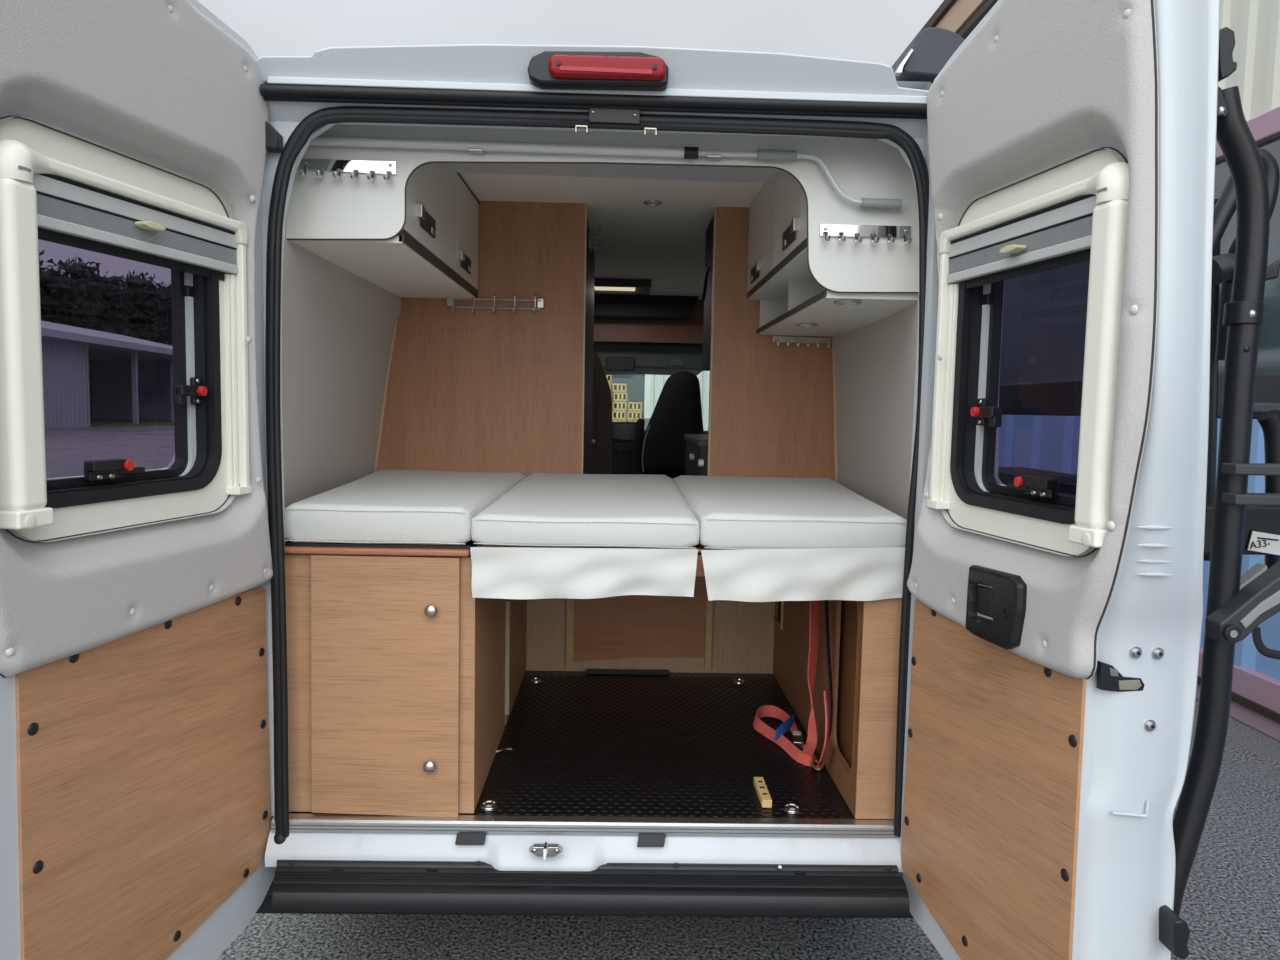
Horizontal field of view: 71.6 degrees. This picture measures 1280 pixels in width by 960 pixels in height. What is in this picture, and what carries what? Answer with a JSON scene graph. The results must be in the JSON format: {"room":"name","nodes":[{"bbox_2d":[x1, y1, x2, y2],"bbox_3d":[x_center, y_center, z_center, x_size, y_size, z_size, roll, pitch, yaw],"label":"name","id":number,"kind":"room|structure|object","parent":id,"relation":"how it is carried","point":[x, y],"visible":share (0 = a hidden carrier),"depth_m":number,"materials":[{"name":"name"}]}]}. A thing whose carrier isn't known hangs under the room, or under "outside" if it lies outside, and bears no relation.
{"room":"parking lot","nodes":[
{"label":"parking lot","id":0,"kind":"room"},
{"bbox_2d":[282,220,400,539],"bbox_3d":[-0.987,-0.216,4.105,0.170,1.870,3.863,1,5,-1],"label":"wall","id":1,"kind":"structure","parent":0,"point":[338,324],"depth_m":2.72,"materials":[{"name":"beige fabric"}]},
{"bbox_2d":[289,163,479,297],"bbox_3d":[-0.776,-0.833,2.805,0.372,0.368,1.163,1,5,-1],"label":"locker","id":2,"kind":"object","parent":1,"relation":"attached to","point":[435,253],"visible":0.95,"depth_m":2.70,"materials":[{"name":"white"}]},
{"bbox_2d":[374,317,397,471],"bbox_3d":[-0.978,-0.319,3.420,0.117,0.786,0.010,1,5,-1],"label":"trim","id":3,"kind":"structure","parent":1,"relation":"attached to","point":[396,320],"depth_m":3.42,"materials":[{"name":"beige"}]},
{"bbox_2d":[271,671,854,820],"bbox_3d":[-0.164,0.661,4.877,1.880,0.030,5.300,1,5,-1],"label":"floor","id":4,"kind":"structure","parent":0,"point":[506,725],"depth_m":2.64,"materials":[{"name":"rubber"}]},
{"bbox_2d":[284,539,505,816],"bbox_3d":[-0.723,0.469,2.638,0.598,0.690,0.910,1,5,-1],"label":"storage cabinet","id":5,"kind":"object","parent":4,"relation":"on","point":[396,673],"visible":0.88,"depth_m":2.21,"materials":[{"name":"brown wood"}]},
{"bbox_2d":[283,470,525,544],"bbox_3d":[-0.725,0.059,2.817,0.597,0.097,1.278,1,5,-1],"label":"cushion","id":6,"kind":"object","parent":5,"relation":"on","point":[381,506],"visible":0.86,"depth_m":2.19,"materials":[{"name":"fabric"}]},
{"bbox_2d":[377,201,594,475],"bbox_3d":[-0.637,-0.208,4.068,0.808,1.815,1.253,1,5,-1],"label":"partition panel","id":7,"kind":"object","parent":4,"relation":"on","point":[483,391],"visible":0.44,"depth_m":3.42,"materials":[{"name":"brown wood"}]},
{"bbox_2d":[447,293,543,314],"bbox_3d":[-0.552,-0.667,3.367,0.368,0.088,0.075,1,5,-1],"label":"coat rack","id":8,"kind":"object","parent":7,"relation":"attached to","point":[450,301],"visible":0.89,"depth_m":3.37,"materials":[{"name":"silver metal"}]},
{"bbox_2d":[588,226,600,251],"bbox_3d":[-0.194,-1.034,3.803,0.056,0.111,0.024,1,5,-1],"label":"wall hook","id":9,"kind":"object","parent":7,"relation":"attached to","point":[590,246],"visible":0.98,"depth_m":3.80,"materials":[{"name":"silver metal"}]},
{"bbox_2d":[505,599,526,724],"bbox_3d":[-0.677,0.443,3.143,0.512,0.656,0.640,1,5,-1],"label":"base cabinet","id":10,"kind":"object","parent":4,"relation":"on","point":[516,609],"visible":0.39,"depth_m":3.08,"materials":[{"name":"brown wood"}]},
{"bbox_2d":[526,577,774,674],"bbox_3d":[0.038,0.432,3.467,0.990,0.658,0.058,1,5,-1],"label":"board","id":11,"kind":"object","parent":4,"relation":"on","point":[625,634],"visible":0.46,"depth_m":3.48,"materials":[{"name":"brown wood"}]},
{"bbox_2d":[475,671,852,818],"bbox_3d":[0.052,0.810,2.880,0.966,0.004,1.243,1,5,-1],"label":"rubber floor mat","id":12,"kind":"object","parent":4,"relation":"on","point":[581,743],"visible":0.96,"depth_m":2.68,"materials":[{"name":"black rubber"}]},
{"bbox_2d":[480,800,496,810],"bbox_3d":[-0.391,0.842,2.297,0.044,0.012,0.044,1,5,-1],"label":"ring","id":13,"kind":"object","parent":12,"relation":"on","point":[492,806],"visible":1,"depth_m":2.30,"materials":[{"name":"silver metal"}]},
{"bbox_2d":[530,678,541,683],"bbox_3d":[-0.393,0.757,3.350,0.044,0.012,0.044,1,5,-1],"label":"ring","id":14,"kind":"object","parent":12,"relation":"on","point":[532,680],"visible":1,"depth_m":3.34,"materials":[{"name":"silver metal"}]},
{"bbox_2d":[733,679,744,684],"bbox_3d":[0.378,0.770,3.388,0.044,0.012,0.044,1,5,-1],"label":"ring","id":15,"kind":"object","parent":12,"relation":"on","point":[741,682],"visible":1,"depth_m":3.38,"materials":[{"name":"silver metal"}]},
{"bbox_2d":[753,777,771,807],"bbox_3d":[0.331,0.842,2.397,0.027,0.021,0.149,1,5,-1],"label":"wooden block","id":16,"kind":"object","parent":12,"relation":"on","point":[763,794],"visible":1,"depth_m":2.38,"materials":[{"name":"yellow wood"}]},
{"bbox_2d":[784,803,799,813],"bbox_3d":[0.397,0.857,2.315,0.044,0.012,0.044,1,5,-1],"label":"ring","id":17,"kind":"object","parent":12,"relation":"on","point":[788,809],"visible":1,"depth_m":2.31,"materials":[{"name":"silver metal"}]},
{"bbox_2d":[632,371,703,479],"bbox_3d":[0.212,-0.111,6.277,0.542,1.299,0.600,1,5,-1],"label":"passenger seat","id":18,"kind":"object","parent":4,"relation":"on","point":[677,412],"visible":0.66,"depth_m":6.00,"materials":[{"name":"black fabric"}]},
{"bbox_2d":[684,434,707,475],"bbox_3d":[0.433,0.265,4.064,0.435,0.915,1.000,1,5,-1],"label":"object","id":19,"kind":"object","parent":4,"relation":"on","point":[696,444],"visible":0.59,"depth_m":3.92,"materials":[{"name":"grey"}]},
{"bbox_2d":[684,434,707,445],"bbox_3d":[0.446,-0.184,4.098,0.425,0.025,0.860,1,5,-1],"label":"countertop","id":20,"kind":"structure","parent":19,"relation":"on","point":[698,439],"depth_m":3.98,"materials":[{"name":"grey"}]},
{"bbox_2d":[707,206,834,480],"bbox_3d":[0.529,-0.138,3.486,0.523,1.815,0.032,1,5,-1],"label":"partition panel","id":21,"kind":"object","parent":4,"relation":"on","point":[771,406],"visible":0.42,"depth_m":3.45,"materials":[{"name":"brown wood"}]},
{"bbox_2d":[773,336,830,348],"bbox_3d":[0.627,-0.531,3.419,0.226,0.046,0.041,1,5,-1],"label":"hook rail","id":22,"kind":"object","parent":21,"relation":"attached to","point":[777,339],"visible":1,"depth_m":3.43,"materials":[{"name":"silver metal"}]},
{"bbox_2d":[773,598,901,818],"bbox_3d":[0.668,0.488,2.941,0.266,0.660,1.396,1,5,-1],"label":"base cabinet","id":23,"kind":"object","parent":4,"relation":"on","point":[864,636],"visible":0.52,"depth_m":2.37,"materials":[{"name":"brown wood"}]},
{"bbox_2d":[477,542,734,576],"bbox_3d":[0.129,0.159,2.853,1.100,0.069,1.245,1,5,-1],"label":"bed base","id":24,"kind":"object","parent":23,"relation":"on","point":[699,568],"visible":0.08,"depth_m":2.23,"materials":[{"name":"brown wood"}]},
{"bbox_2d":[470,472,699,598],"bbox_3d":[-0.148,0.135,2.818,0.578,0.215,1.312,1,5,-1],"label":"cushion","id":25,"kind":"object","parent":24,"relation":"on","point":[624,512],"visible":1,"depth_m":2.19,"materials":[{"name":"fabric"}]},
{"bbox_2d":[673,475,906,601],"bbox_3d":[0.456,0.145,2.827,0.658,0.215,1.332,1,5,-1],"label":"cushion","id":26,"kind":"object","parent":24,"relation":"on","point":[792,538],"visible":0.93,"depth_m":2.21,"materials":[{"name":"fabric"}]},
{"bbox_2d":[753,600,829,770],"bbox_3d":[0.469,0.591,2.686,0.136,0.492,0.566,1,5,-8],"label":"strap","id":27,"kind":"object","parent":23,"relation":"hanging from","point":[804,757],"visible":0.98,"depth_m":2.63,"materials":[{"name":"red fabric"}]},
{"bbox_2d":[791,600,832,765],"bbox_3d":[0.508,0.585,2.584,0.061,0.505,0.330,0,5,-14],"label":"strap","id":28,"kind":"object","parent":23,"relation":"hanging from","point":[828,658],"visible":0.7,"depth_m":2.47,"materials":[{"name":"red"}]},
{"bbox_2d":[459,172,764,299],"bbox_3d":[-0.123,-1.179,4.749,1.730,0.030,5.060,1,5,-1],"label":"ceiling","id":29,"kind":"structure","parent":0,"point":[664,244],"depth_m":3.52,"materials":[{"name":"white"}]},
{"bbox_2d":[594,278,651,294],"bbox_3d":[-0.114,-1.203,5.525,0.360,0.044,0.390,1,5,-1],"label":"roof hatch","id":30,"kind":"object","parent":29,"relation":"attached to","point":[601,285],"visible":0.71,"depth_m":5.34,"materials":[{"name":"grey plastic"}]},
{"bbox_2d":[594,287,634,290],"bbox_3d":[-0.157,-1.210,5.528,0.255,0.025,0.260,1,5,-1],"label":"blind","id":31,"kind":"object","parent":30,"relation":"hanging from","point":[595,288],"depth_m":5.58,"materials":[{"name":"beige"}]},
{"bbox_2d":[643,200,661,205],"bbox_3d":[0.049,-1.043,3.339,0.072,0.008,0.072,1,5,-1],"label":"recessed light","id":32,"kind":"object","parent":29,"relation":"in","point":[647,202],"visible":1,"depth_m":3.33,"materials":[{"name":"silver metal"}]},
{"bbox_2d":[702,215,713,370],"bbox_3d":[0.475,-0.760,3.686,0.406,0.600,0.371,1,5,-1],"label":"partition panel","id":33,"kind":"object","parent":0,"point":[707,286],"visible":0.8,"depth_m":3.69,"materials":[{"name":"black"}]},
{"bbox_2d":[834,84,932,519],"bbox_3d":[0.730,-0.184,4.143,0.156,1.870,3.863,1,5,-1],"label":"wall","id":34,"kind":"structure","parent":0,"point":[875,363],"depth_m":2.87,"materials":[{"name":"white plastic"}]},
{"bbox_2d":[747,171,917,336],"bbox_3d":[0.591,-0.752,2.840,0.361,0.481,1.163,1,5,-1],"label":"locker","id":35,"kind":"object","parent":34,"relation":"attached to","point":[779,276],"visible":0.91,"depth_m":2.82,"materials":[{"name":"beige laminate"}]},
{"bbox_2d":[747,247,816,299],"bbox_3d":[0.595,-0.662,2.847,0.338,0.035,1.163,1,5,-1],"label":"shelf","id":36,"kind":"object","parent":35,"relation":"attached to","point":[790,269],"depth_m":2.89,"materials":[{"name":"white laminate"}]},
{"bbox_2d":[796,323,817,326],"bbox_3d":[0.558,-0.518,2.964,0.072,0.008,0.072,1,5,-1],"label":"light","id":37,"kind":"object","parent":35,"relation":"attached to","point":[798,324],"visible":1,"depth_m":2.95,"materials":[{"name":"silver metal"}]},
{"bbox_2d":[757,290,917,336],"bbox_3d":[0.617,-0.521,2.858,0.300,0.020,1.161,1,5,-1],"label":"shelf","id":38,"kind":"object","parent":35,"relation":"attached to","point":[832,319],"depth_m":2.65,"materials":[{"name":"white laminate"}]},
{"bbox_2d":[834,299,861,304],"bbox_3d":[0.546,-0.467,2.331,0.072,0.008,0.072,1,5,-1],"label":"light","id":39,"kind":"object","parent":35,"relation":"attached to","point":[845,301],"visible":1,"depth_m":2.32,"materials":[{"name":"silver metal"}]},
{"bbox_2d":[832,336,837,481],"bbox_3d":[0.762,-0.229,3.463,0.050,0.671,0.010,1,5,-1],"label":"trim","id":40,"kind":"structure","parent":34,"relation":"attached to","point":[834,387],"depth_m":3.46,"materials":[{"name":"beige"}]},
{"label":"outside","id":41,"kind":"structure","parent":0,"visible":0},
{"bbox_2d":[45,418,1279,959],"bbox_3d":[-30.931,-2.244,41.497,240.000,0.300,200.000,1,5,-1],"label":"ground","id":42,"kind":"structure","parent":41,"point":[1230,907],"depth_m":2.70,"materials":[{"name":"grey asphalt"}]},
{"bbox_2d":[39,249,53,313],"bbox_3d":[-47.161,-11.541,67.085,7.244,13.486,7.490,0,5,-14],"label":"pine tree","id":43,"kind":"object","parent":42,"relation":"on","point":[42,252],"visible":0.02,"depth_m":67.73,"materials":[{"name":"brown plant"}]},
{"bbox_2d":[39,265,97,328],"bbox_3d":[-48.499,-11.470,72.874,6.542,12.353,7.898,3,5,17],"label":"pine tree","id":44,"kind":"object","parent":42,"relation":"on","point":[47,269],"visible":0.03,"depth_m":72.19,"materials":[{"name":"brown plant"}]},
{"bbox_2d":[39,268,102,329],"bbox_3d":[-45.848,-10.826,70.197,6.672,11.610,7.681,-3,6,-43],"label":"pine tree","id":45,"kind":"object","parent":42,"relation":"on","point":[63,306],"visible":0.26,"depth_m":69.23,"materials":[{"name":"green plant"}]},
{"bbox_2d":[54,256,131,336],"bbox_3d":[-47.393,-12.265,75.367,7.490,13.588,7.244,4,5,33],"label":"pine tree","id":46,"kind":"object","parent":42,"relation":"on","point":[108,323],"visible":0.32,"depth_m":74.59,"materials":[{"name":"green plant"}]},
{"bbox_2d":[41,321,173,428],"bbox_3d":[-34.711,-6.108,46.249,13.000,6.486,43.000,1,5,-8],"label":"building","id":47,"kind":"structure","parent":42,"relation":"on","point":[88,373],"depth_m":53.15,"materials":[{"name":"grey"}]},
{"bbox_2d":[81,271,133,324],"bbox_3d":[-48.366,-12.538,80.519,6.542,13.257,7.898,-1,5,-26],"label":"pine tree","id":48,"kind":"object","parent":42,"relation":"on","point":[114,280],"visible":0.06,"depth_m":80.02,"materials":[{"name":"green plant"}]},
{"bbox_2d":[82,282,145,339],"bbox_3d":[-47.500,-11.551,78.148,8.272,11.708,7.461,-3,6,-41],"label":"pine tree","id":49,"kind":"object","parent":42,"relation":"on","point":[117,293],"visible":0.08,"depth_m":77.77,"materials":[{"name":"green plant"}]},
{"bbox_2d":[90,421,173,426],"bbox_3d":[-30.302,-3.671,57.450,2.900,0.100,20.000,1,5,-1],"label":"grass verge","id":50,"kind":"structure","parent":42,"relation":"on","point":[170,422],"depth_m":51.73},
{"bbox_2d":[118,269,166,340],"bbox_3d":[-48.002,-13.214,85.805,7.461,13.774,8.272,2,5,5],"label":"pine tree","id":51,"kind":"object","parent":42,"relation":"on","point":[133,279],"visible":0.07,"depth_m":84.39,"materials":[{"name":"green plant"}]},
{"bbox_2d":[123,282,171,345],"bbox_3d":[-46.180,-12.432,83.395,7.490,12.675,7.244,0,5,-11],"label":"pine tree","id":52,"kind":"object","parent":42,"relation":"on","point":[144,304],"visible":0.41,"depth_m":82.38,"materials":[{"name":"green plant"}]},
{"bbox_2d":[153,282,170,293],"bbox_3d":[-49.772,-13.870,92.875,7.461,13.873,8.272,-3,6,-38],"label":"pine tree","id":53,"kind":"object","parent":42,"relation":"on","point":[161,283],"visible":0.02,"depth_m":92.42,"materials":[{"name":"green plant"}]},
{"bbox_2d":[156,289,171,341],"bbox_3d":[-48.498,-12.790,87.979,7.898,12.554,6.542,3,5,20],"label":"pine tree","id":54,"kind":"object","parent":42,"relation":"on","point":[167,312],"visible":0.09,"depth_m":87.70,"materials":[{"name":"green plant"}]},
{"bbox_2d":[162,288,171,343],"bbox_3d":[-47.340,-13.270,90.337,7.244,13.182,7.490,4,6,36],"label":"pine tree","id":55,"kind":"object","parent":42,"relation":"on","point":[169,292],"visible":0.02,"depth_m":89.38,"materials":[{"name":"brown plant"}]},
{"bbox_2d":[256,27,998,917],"bbox_3d":[-0.157,-0.074,4.703,2.040,2.525,5.428,1,5,-1],"label":"camper van","id":56,"kind":"object","parent":42,"relation":"on","point":[324,863],"visible":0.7,"depth_m":2.10,"materials":[{"name":"white paint"}]},
{"bbox_2d":[0,0,275,959],"bbox_3d":[-1.013,0.059,1.778,0.142,2.164,0.927,2,5,10],"label":"door","id":57,"kind":"structure","parent":56,"relation":"attached to","point":[135,794],"depth_m":1.73,"materials":[{"name":"grey paint"}]},
{"bbox_2d":[0,177,46,510],"bbox_3d":[-1.024,-0.217,1.454,0.058,0.543,0.065,2,5,10],"label":"window frame","id":58,"kind":"structure","parent":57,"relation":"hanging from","point":[23,487],"depth_m":1.44,"materials":[{"name":"white plastic"}]},
{"bbox_2d":[527,51,668,90],"bbox_3d":[-0.095,-0.930,2.015,0.319,0.076,0.089,1,5,-1],"label":"brake light","id":59,"kind":"object","parent":56,"relation":"attached to","point":[546,70],"depth_m":1.99,"materials":[{"name":"red plastic"}]},
{"bbox_2d":[591,352,611,473],"bbox_3d":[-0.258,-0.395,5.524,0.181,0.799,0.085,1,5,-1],"label":"seat","id":60,"kind":"object","parent":56,"relation":"attached to","point":[602,399],"depth_m":5.54,"materials":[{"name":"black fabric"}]},
{"bbox_2d":[286,124,918,292],"bbox_3d":[-0.071,-0.708,2.237,1.663,0.440,0.015,1,5,-1],"label":"header board","id":61,"kind":"object","parent":56,"relation":"attached to","point":[327,207],"visible":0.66,"depth_m":2.22,"materials":[{"name":"white laminate"}]},
{"bbox_2d":[298,159,396,181],"bbox_3d":[-0.725,-0.766,2.190,0.237,0.055,0.041,1,5,-1],"label":"hook rail","id":62,"kind":"object","parent":61,"relation":"attached to","point":[370,167],"visible":0.99,"depth_m":2.20,"materials":[{"name":"silver metal"}]},
{"bbox_2d":[309,136,901,209],"bbox_3d":[-0.093,-0.762,2.204,1.495,0.143,0.038,1,5,-1],"label":"pipe","id":63,"kind":"object","parent":61,"relation":"attached to","point":[474,147],"visible":0.98,"depth_m":2.19,"materials":[{"name":"silver metal"}]},
{"bbox_2d":[820,224,911,244],"bbox_3d":[0.570,-0.617,2.228,0.232,0.052,0.041,1,5,-1],"label":"hook rail","id":64,"kind":"object","parent":61,"relation":"attached to","point":[827,231],"visible":1,"depth_m":2.24,"materials":[{"name":"silver metal"}]},
{"bbox_2d":[606,357,634,371],"bbox_3d":[-0.144,-0.852,6.541,0.213,0.105,0.140,1,5,-1],"label":"sun visor","id":65,"kind":"object","parent":56,"relation":"attached to","point":[613,364],"depth_m":6.47,"materials":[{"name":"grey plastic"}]},
{"bbox_2d":[898,0,1219,959],"bbox_3d":[0.818,0.063,1.836,0.283,2.149,0.816,0,5,-10],"label":"door","id":66,"kind":"structure","parent":56,"relation":"attached to","point":[1053,657],"depth_m":1.60,"materials":[{"name":"grey paint"}]},
{"bbox_2d":[1075,200,1127,529],"bbox_3d":[0.786,-0.189,1.493,0.058,0.553,0.065,0,5,-10],"label":"window frame","id":67,"kind":"structure","parent":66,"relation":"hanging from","point":[1109,220],"depth_m":1.47,"materials":[{"name":"white plastic"}]},
{"bbox_2d":[1130,646,1141,658],"bbox_3d":[0.860,0.299,1.539,0.021,0.021,0.004,0,5,-10],"label":"screw","id":68,"kind":"object","parent":66,"relation":"in","point":[1135,651],"depth_m":1.54,"materials":[{"name":"silver metal"}]},
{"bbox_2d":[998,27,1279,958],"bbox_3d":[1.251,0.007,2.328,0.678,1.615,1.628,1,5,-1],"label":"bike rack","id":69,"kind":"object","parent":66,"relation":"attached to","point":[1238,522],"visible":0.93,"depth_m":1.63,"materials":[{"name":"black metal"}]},
{"bbox_2d":[1144,719,1155,731],"bbox_3d":[0.896,0.431,1.558,0.021,0.021,0.004,0,5,-10],"label":"screw","id":70,"kind":"object","parent":66,"relation":"in","point":[1149,724],"depth_m":1.56,"materials":[{"name":"silver metal"}]},
{"bbox_2d":[1152,647,1163,658],"bbox_3d":[0.903,0.302,1.547,0.021,0.021,0.004,0,5,-10],"label":"screw","id":71,"kind":"object","parent":66,"relation":"in","point":[1157,652],"depth_m":1.54,"materials":[{"name":"silver metal"}]},
{"bbox_2d":[611,371,709,430],"bbox_3d":[-1.343,-2.837,20.134,8.200,5.500,0.880,1,5,-1],"label":"white hall","id":72,"kind":"object","parent":42,"relation":"on","point":[646,389],"visible":0.02,"depth_m":20.09,"materials":[{"name":"white"}]},
{"bbox_2d":[644,418,649,426],"bbox_3d":[0.358,-1.284,19.968,0.550,0.200,0.230,1,5,-1],"label":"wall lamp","id":73,"kind":"object","parent":72,"relation":"attached to","point":[647,420],"depth_m":19.85,"materials":[{"name":"grey"}]},
{"bbox_2d":[893,0,1279,741],"bbox_3d":[5.889,-2.057,12.637,6.360,5.440,27.040,1,5,-1],"label":"industrial building","id":74,"kind":"structure","parent":42,"relation":"on","point":[1045,312],"depth_m":4.97,"materials":[{"name":"corrugated metal"},{"name":"painted metal"}]},
{"bbox_3d":[-0.838,-0.132,15.336,2.100,0.900,0.900,1,5,-1],"label":"stand","id":75,"kind":"object","parent":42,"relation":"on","visible":0},
{"bbox_3d":[-0.366,-0.634,15.154,0.244,0.150,0.300,1,5,-1],"label":"crate","id":76,"kind":"object","parent":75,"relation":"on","visible":0},
{"bbox_3d":[-0.355,-0.789,15.142,0.244,0.150,0.300,1,5,-1],"label":"crate","id":77,"kind":"object","parent":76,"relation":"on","visible":0},
{"bbox_3d":[-0.344,-0.943,15.129,0.244,0.150,0.300,1,5,-1],"label":"crate","id":78,"kind":"object","parent":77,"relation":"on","visible":0},
{"bbox_2d":[612,411,625,419],"bbox_3d":[-0.357,-1.098,15.117,0.244,0.150,0.300,1,5,-1],"label":"crate","id":79,"kind":"object","parent":78,"relation":"on","point":[615,416],"visible":0.83,"depth_m":14.97,"materials":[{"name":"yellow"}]},
{"bbox_2d":[612,402,626,410],"bbox_3d":[-0.346,-1.252,15.104,0.244,0.150,0.300,1,5,-1],"label":"crate","id":80,"kind":"object","parent":79,"relation":"on","point":[615,407],"visible":0.99,"depth_m":14.96,"materials":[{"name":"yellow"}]},
{"bbox_2d":[613,393,627,401],"bbox_3d":[-0.335,-1.406,15.092,0.244,0.150,0.300,1,5,-1],"label":"crate","id":81,"kind":"object","parent":80,"relation":"on","point":[616,398],"visible":0.99,"depth_m":14.95,"materials":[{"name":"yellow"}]},
{"bbox_2d":[612,383,626,392],"bbox_3d":[-0.348,-1.561,15.079,0.244,0.150,0.300,1,5,-1],"label":"crate","id":82,"kind":"object","parent":81,"relation":"on","point":[616,387],"visible":1,"depth_m":14.93,"materials":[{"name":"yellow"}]},
{"bbox_3d":[-0.108,-0.629,15.160,0.244,0.150,0.300,1,5,-1],"label":"crate","id":83,"kind":"object","parent":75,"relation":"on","visible":0},
{"bbox_3d":[-0.096,-0.784,15.147,0.244,0.150,0.300,1,5,-1],"label":"crate","id":84,"kind":"object","parent":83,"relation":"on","visible":0},
{"bbox_3d":[-0.085,-0.938,15.135,0.244,0.150,0.300,1,5,-1],"label":"crate","id":85,"kind":"object","parent":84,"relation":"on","visible":0},
{"bbox_2d":[627,411,641,419],"bbox_3d":[-0.098,-1.093,15.122,0.244,0.150,0.300,1,5,-1],"label":"crate","id":86,"kind":"object","parent":85,"relation":"on","point":[631,415],"visible":0.84,"depth_m":14.98,"materials":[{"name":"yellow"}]},
{"bbox_2d":[628,402,641,410],"bbox_3d":[-0.087,-1.247,15.110,0.244,0.150,0.300,1,5,-1],"label":"crate","id":87,"kind":"object","parent":86,"relation":"on","point":[632,406],"visible":0.98,"depth_m":14.96,"materials":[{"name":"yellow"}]},
{"bbox_3d":[-0.627,-0.639,15.148,0.244,0.150,0.300,1,5,-1],"label":"crate","id":88,"kind":"object","parent":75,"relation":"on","visible":0},
{"bbox_3d":[-0.616,-0.793,15.136,0.244,0.150,0.300,1,5,-1],"label":"crate","id":89,"kind":"object","parent":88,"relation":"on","visible":0},
{"bbox_3d":[-0.605,-0.948,15.124,0.244,0.150,0.300,1,5,-1],"label":"crate","id":90,"kind":"object","parent":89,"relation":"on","visible":0},
{"bbox_3d":[-0.618,-1.102,15.111,0.244,0.150,0.300,1,5,-1],"label":"crate","id":91,"kind":"object","parent":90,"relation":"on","visible":0},
{"bbox_3d":[-0.607,-1.257,15.099,0.244,0.150,0.300,1,5,-1],"label":"crate","id":92,"kind":"object","parent":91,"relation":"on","visible":0},
{"bbox_3d":[-0.596,-1.411,15.086,0.244,0.150,0.300,1,5,-1],"label":"crate","id":93,"kind":"object","parent":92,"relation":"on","visible":0},
{"bbox_3d":[-0.609,-1.566,15.074,0.244,0.150,0.300,1,5,-1],"label":"crate","id":94,"kind":"object","parent":93,"relation":"on","visible":0},
{"bbox_2d":[606,375,611,383],"bbox_3d":[-0.598,-1.720,15.061,0.244,0.150,0.300,1,5,-1],"label":"crate","id":95,"kind":"object","parent":94,"relation":"on","point":[609,377],"visible":0.22,"depth_m":14.92,"materials":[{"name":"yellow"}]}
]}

